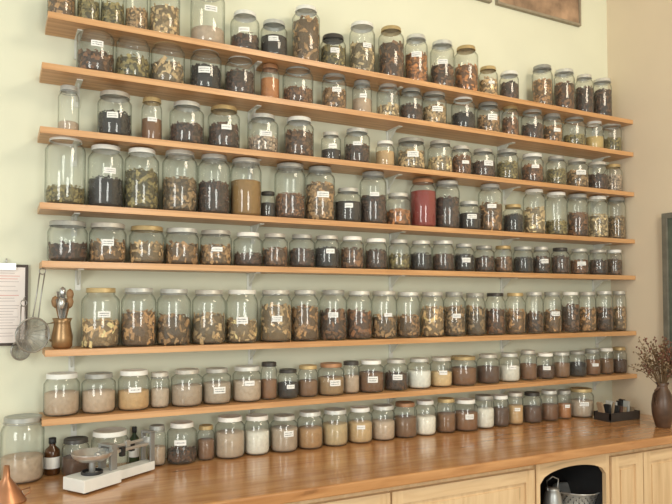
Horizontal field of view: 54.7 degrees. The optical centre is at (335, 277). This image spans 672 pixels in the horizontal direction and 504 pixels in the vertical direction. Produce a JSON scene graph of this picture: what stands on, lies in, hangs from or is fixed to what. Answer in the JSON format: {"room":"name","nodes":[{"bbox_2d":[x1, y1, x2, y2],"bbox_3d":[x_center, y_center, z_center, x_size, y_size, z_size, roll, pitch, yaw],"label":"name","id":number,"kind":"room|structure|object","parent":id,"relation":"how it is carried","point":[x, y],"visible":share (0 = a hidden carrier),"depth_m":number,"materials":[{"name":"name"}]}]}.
{"room":"herbal apothecary shop","nodes":[
{"label":"herbal apothecary shop","id":0,"kind":"room"},
{"bbox_2d":[0,0,611,474],"bbox_3d":[-0.991,-0.215,2.452,5.680,3.600,0.120,1,-2,-27],"label":"wall","id":1,"kind":"structure","parent":0,"point":[503,38],"depth_m":2.75,"materials":[{"name":"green paint"}]},
{"bbox_2d":[0,258,27,345],"bbox_3d":[-1.156,0.087,2.275,0.139,0.306,0.020,1,-2,-27],"label":"clipboard","id":2,"kind":"object","parent":1,"relation":"attached to","point":[13,277],"visible":0.93,"depth_m":2.28,"materials":[{"name":"white paper"}]},
{"bbox_2d":[10,296,29,360],"bbox_3d":[-1.103,0.178,2.267,0.031,0.224,0.074,-1,-2,36],"label":"strainer","id":3,"kind":"object","parent":1,"relation":"attached to","point":[16,352],"visible":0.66,"depth_m":2.27,"materials":[{"name":"metal"}]},
{"bbox_2d":[37,126,633,211],"bbox_3d":[0.278,-0.438,2.954,2.967,0.097,0.164,1,-2,-27],"label":"wooden shelf","id":4,"kind":"object","parent":1,"relation":"attached to","point":[391,172],"visible":0.74,"depth_m":2.71,"materials":[{"name":"brown wood"}]},
{"bbox_2d":[98,90,130,135],"label":"jars","id":5,"kind":"object","parent":4,"relation":"on","point":[110,121],"depth_m":2.35,"materials":[{"name":"glass"}]},
{"bbox_2d":[141,96,161,138],"label":"jars","id":6,"kind":"object","parent":4,"relation":"on","point":[151,126],"depth_m":2.42,"materials":[{"name":"glass"}]},
{"bbox_2d":[169,100,238,147],"label":"jars","id":7,"kind":"object","parent":4,"relation":"on","point":[225,134],"depth_m":2.52,"materials":[{"name":"glass"}]},
{"bbox_2d":[248,131,277,151],"label":"jars","id":8,"kind":"object","parent":4,"relation":"on","point":[264,142],"depth_m":2.60,"materials":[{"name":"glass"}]},
{"bbox_2d":[284,116,312,155],"label":"jars","id":9,"kind":"object","parent":4,"relation":"on","point":[300,142],"depth_m":2.68,"materials":[{"name":"glass"}]},
{"bbox_2d":[345,127,368,162],"label":"jars","id":10,"kind":"object","parent":4,"relation":"on","point":[356,151],"depth_m":2.82,"materials":[{"name":"glass"}]},
{"bbox_2d":[376,137,622,190],"label":"jars","id":11,"kind":"object","parent":4,"relation":"on","point":[413,158],"depth_m":3.20,"materials":[{"name":"glass"}]},
{"bbox_2d":[39,62,632,172],"bbox_3d":[0.279,-0.658,2.962,2.964,0.097,0.164,1,-2,-27],"label":"wooden shelf","id":12,"kind":"object","parent":1,"relation":"attached to","point":[55,74],"visible":0.88,"depth_m":2.72,"materials":[{"name":"brown wood"}]},
{"bbox_2d":[76,34,183,83],"label":"jars","id":13,"kind":"object","parent":12,"relation":"on","point":[164,70],"depth_m":2.38,"materials":[{"name":"glass"}]},
{"bbox_2d":[191,49,254,93],"label":"jars","id":14,"kind":"object","parent":12,"relation":"on","point":[209,76],"depth_m":2.56,"materials":[{"name":"glass"}]},
{"bbox_2d":[260,63,312,102],"label":"jars","id":15,"kind":"object","parent":12,"relation":"on","point":[269,85],"depth_m":2.68,"materials":[{"name":"glass"}]},
{"bbox_2d":[322,73,345,107],"label":"jars","id":16,"kind":"object","parent":12,"relation":"on","point":[334,96],"depth_m":2.77,"materials":[{"name":"glass"}]},
{"bbox_2d":[353,79,371,111],"label":"jars","id":17,"kind":"object","parent":12,"relation":"on","point":[363,103],"depth_m":2.84,"materials":[{"name":"glass"}]},
{"bbox_2d":[377,83,445,123],"label":"jars","id":18,"kind":"object","parent":12,"relation":"on","point":[437,112],"depth_m":2.98,"materials":[{"name":"glass"}]},
{"bbox_2d":[452,97,621,150],"label":"jars","id":19,"kind":"object","parent":12,"relation":"on","point":[490,122],"depth_m":3.30,"materials":[{"name":"glass"}]},
{"bbox_2d":[38,202,634,257],"bbox_3d":[0.279,-0.179,2.945,2.963,0.097,0.164,1,-2,-27],"label":"wooden shelf","id":20,"kind":"object","parent":1,"relation":"attached to","point":[73,210],"visible":0.88,"depth_m":2.69,"materials":[{"name":"brown wood"}]},
{"bbox_2d":[44,136,625,238],"bbox_3d":[0.289,-0.349,2.950,2.945,0.246,0.134,1,-2,-27],"label":"jars","id":21,"kind":"object","parent":20,"relation":"on","point":[141,188],"visible":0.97,"depth_m":2.72,"materials":[{"name":"glass"}]},
{"bbox_2d":[39,261,634,292],"bbox_3d":[0.283,0.019,2.941,2.954,0.097,0.164,1,-2,-27],"label":"wooden shelf","id":22,"kind":"object","parent":1,"relation":"attached to","point":[505,277],"visible":0.92,"depth_m":2.69,"materials":[{"name":"brown wood"}]},
{"bbox_2d":[15,268,49,352],"bbox_3d":[-1.035,0.105,2.210,0.056,0.301,0.120,-2,-3,45],"label":"strainer","id":23,"kind":"object","parent":22,"relation":"hanging from","point":[32,334],"visible":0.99,"depth_m":2.22,"materials":[{"name":"metal"}]},
{"bbox_2d":[47,220,622,274],"bbox_3d":[0.281,-0.102,2.935,2.904,0.145,0.138,1,-2,-27],"label":"jars","id":24,"kind":"object","parent":22,"relation":"on","point":[108,250],"visible":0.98,"depth_m":2.71,"materials":[{"name":"glass"}]},
{"bbox_2d":[39,372,636,435],"bbox_3d":[0.287,0.552,2.924,2.946,0.097,0.164,1,-2,-27],"label":"wooden shelf","id":25,"kind":"object","parent":1,"relation":"attached to","point":[79,416],"visible":0.88,"depth_m":2.65,"materials":[{"name":"brown wood"}]},
{"bbox_2d":[43,347,626,416],"bbox_3d":[0.290,0.428,2.924,2.934,0.148,0.127,1,-2,-27],"label":"jars","id":26,"kind":"object","parent":25,"relation":"on","point":[56,402],"visible":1,"depth_m":2.68,"materials":[{"name":"glass"}]},
{"bbox_2d":[45,11,632,135],"bbox_3d":[0.286,-0.837,2.972,2.948,0.097,0.164,1,-2,-27],"label":"wooden shelf","id":27,"kind":"object","parent":1,"relation":"attached to","point":[57,24],"visible":0.79,"depth_m":2.66,"materials":[{"name":"brown wood"}]},
{"bbox_2d":[47,0,178,34],"label":"jars","id":28,"kind":"object","parent":27,"relation":"on","point":[164,18],"depth_m":2.40,"materials":[{"name":"glass"}]},
{"bbox_2d":[190,0,223,43],"label":"jars","id":29,"kind":"object","parent":27,"relation":"on","point":[203,32],"depth_m":2.51,"materials":[{"name":"glass"}]},
{"bbox_2d":[230,9,286,54],"label":"jars","id":30,"kind":"object","parent":27,"relation":"on","point":[273,43],"depth_m":2.64,"materials":[{"name":"glass"}]},
{"bbox_2d":[292,4,373,71],"label":"jars","id":31,"kind":"object","parent":27,"relation":"on","point":[305,31],"depth_m":2.77,"materials":[{"name":"glass"}]},
{"bbox_2d":[379,25,518,98],"label":"jars","id":32,"kind":"object","parent":27,"relation":"on","point":[391,57],"depth_m":3.04,"materials":[{"name":"glass"}]},
{"bbox_2d":[532,64,611,115],"label":"jars","id":33,"kind":"object","parent":27,"relation":"on","point":[599,101],"depth_m":3.47,"materials":[{"name":"glass"}]},
{"bbox_2d":[42,330,635,371],"bbox_3d":[0.289,0.320,2.933,2.940,0.097,0.164,1,-2,-27],"label":"wooden shelf","id":34,"kind":"object","parent":1,"relation":"attached to","point":[393,342],"visible":0.94,"depth_m":2.68,"materials":[{"name":"brown wood"}]},
{"bbox_2d":[47,287,73,348],"bbox_3d":[-0.966,0.140,2.286,0.079,0.217,0.072,0,-2,12],"label":"utensil holder","id":35,"kind":"object","parent":34,"relation":"on","point":[62,336],"visible":0.99,"depth_m":2.26,"materials":[{"name":"metal"}]},
{"bbox_2d":[81,288,626,347],"bbox_3d":[0.345,0.164,2.961,2.820,0.221,0.133,1,-2,-27],"label":"jars","id":36,"kind":"object","parent":34,"relation":"on","point":[138,328],"visible":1,"depth_m":2.73,"materials":[{"name":"glass"}]},
{"bbox_2d":[477,0,491,3],"bbox_3d":[0.562,-1.622,3.222,0.521,0.420,0.022,1,-2,-27],"label":"framed painting","id":37,"kind":"object","parent":1,"relation":"attached to","point":[485,1],"visible":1,"depth_m":3.32,"materials":[{"name":"paint"}]},
{"bbox_2d":[495,0,580,26],"bbox_3d":[1.094,-1.614,3.497,0.600,0.420,0.022,1,-2,-27],"label":"framed painting","id":38,"kind":"object","parent":1,"relation":"attached to","point":[568,12],"visible":1,"depth_m":3.52,"materials":[{"name":"paint"}]},
{"bbox_2d":[606,0,671,414],"bbox_3d":[2.641,-0.239,1.738,0.120,3.600,4.720,1,-2,-27],"label":"wall","id":39,"kind":"structure","parent":0,"point":[639,32],"depth_m":3.52,"materials":[{"name":"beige paint"}]},
{"bbox_2d":[661,212,671,376],"bbox_3d":[1.832,0.082,3.131,0.030,0.844,0.550,1,-2,-27],"label":"chalkboard","id":40,"kind":"object","parent":39,"relation":"attached to","point":[666,218],"visible":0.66,"depth_m":3.35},
{"bbox_3d":[0.118,1.564,0.372,5.800,0.100,4.720,1,-2,-27],"label":"floor","id":41,"kind":"structure","parent":0,"visible":0},
{"bbox_2d":[287,444,671,503],"bbox_3d":[-0.104,1.161,2.448,4.056,0.850,0.594,1,-2,-27],"label":"base cabinet","id":42,"kind":"object","parent":41,"relation":"on","point":[643,475],"visible":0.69,"depth_m":2.71,"materials":[{"name":"brown wood"}]},
{"bbox_2d":[0,410,671,503],"bbox_3d":[-0.107,0.715,2.448,4.077,0.038,0.634,1,-2,-27],"label":"countertop","id":43,"kind":"structure","parent":42,"relation":"on","point":[302,474],"depth_m":2.41,"materials":[{"name":"brown wood"}]},
{"bbox_2d":[0,465,29,503],"bbox_3d":[-0.998,0.625,1.968,0.113,0.109,0.113,0,-2,12],"label":"funnel","id":44,"kind":"object","parent":43,"relation":"on","point":[10,493],"visible":1,"depth_m":1.95,"materials":[{"name":"orange metal"}]},
{"bbox_2d":[44,437,59,475],"bbox_3d":[-0.997,0.627,2.284,0.053,0.126,0.053,1,-2,-27],"label":"bottle","id":45,"kind":"object","parent":43,"relation":"on","point":[52,452],"visible":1,"depth_m":2.26,"materials":[{"name":"brown glass"}]},
{"bbox_2d":[63,429,154,493],"bbox_3d":[-0.749,0.616,2.194,0.131,0.144,0.325,-1,-2,30],"label":"balance scale","id":46,"kind":"object","parent":43,"relation":"on","point":[90,479],"visible":1,"depth_m":2.15,"materials":[{"name":"white metal"}]},
{"bbox_2d":[129,426,138,462],"bbox_3d":[-0.757,0.628,2.438,0.038,0.135,0.038,1,-2,-27],"label":"bottle","id":47,"kind":"object","parent":43,"relation":"on","point":[133,455],"visible":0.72,"depth_m":2.42,"materials":[{"name":"green glass"}]},
{"bbox_2d":[0,387,593,482],"bbox_3d":[0.111,0.600,2.812,2.780,0.215,0.135,1,-2,-27],"label":"jars","id":48,"kind":"object","parent":43,"relation":"on","point":[229,443],"visible":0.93,"depth_m":2.70,"materials":[{"name":"glass"}]},
{"bbox_2d":[594,399,639,421],"bbox_3d":[1.436,0.679,3.335,0.234,0.095,0.100,1,-2,-27],"label":"tray","id":49,"kind":"object","parent":43,"relation":"on","point":[611,411],"visible":1,"depth_m":3.31,"materials":[{"name":"black wood"}]},
{"bbox_2d":[628,336,671,427],"bbox_3d":[1.551,0.501,3.125,0.258,0.437,0.269,0,-2,11],"label":"vase","id":50,"kind":"object","parent":43,"relation":"on","point":[661,403],"visible":1,"depth_m":3.10,"materials":[{"name":"brown ceramic"}]},
{"bbox_2d":[543,476,562,503],"bbox_3d":[0.914,0.962,2.739,0.080,0.248,0.080,1,-2,-27],"label":"milk can","id":51,"kind":"object","parent":42,"relation":"in","point":[552,495],"visible":1,"depth_m":2.72,"materials":[{"name":"silver metal"}]},
{"bbox_3d":[1.069,1.060,2.884,0.200,0.061,0.200,1,-2,-27],"label":"plate stack","id":52,"kind":"object","parent":42,"relation":"in","visible":0},
{"bbox_2d":[553,481,599,503],"bbox_3d":[1.069,0.980,2.887,0.204,0.098,0.217,-1,-2,20],"label":"colander","id":53,"kind":"object","parent":52,"relation":"on","point":[567,497],"visible":0.59,"depth_m":2.82,"materials":[{"name":"grey metal"}]}
]}

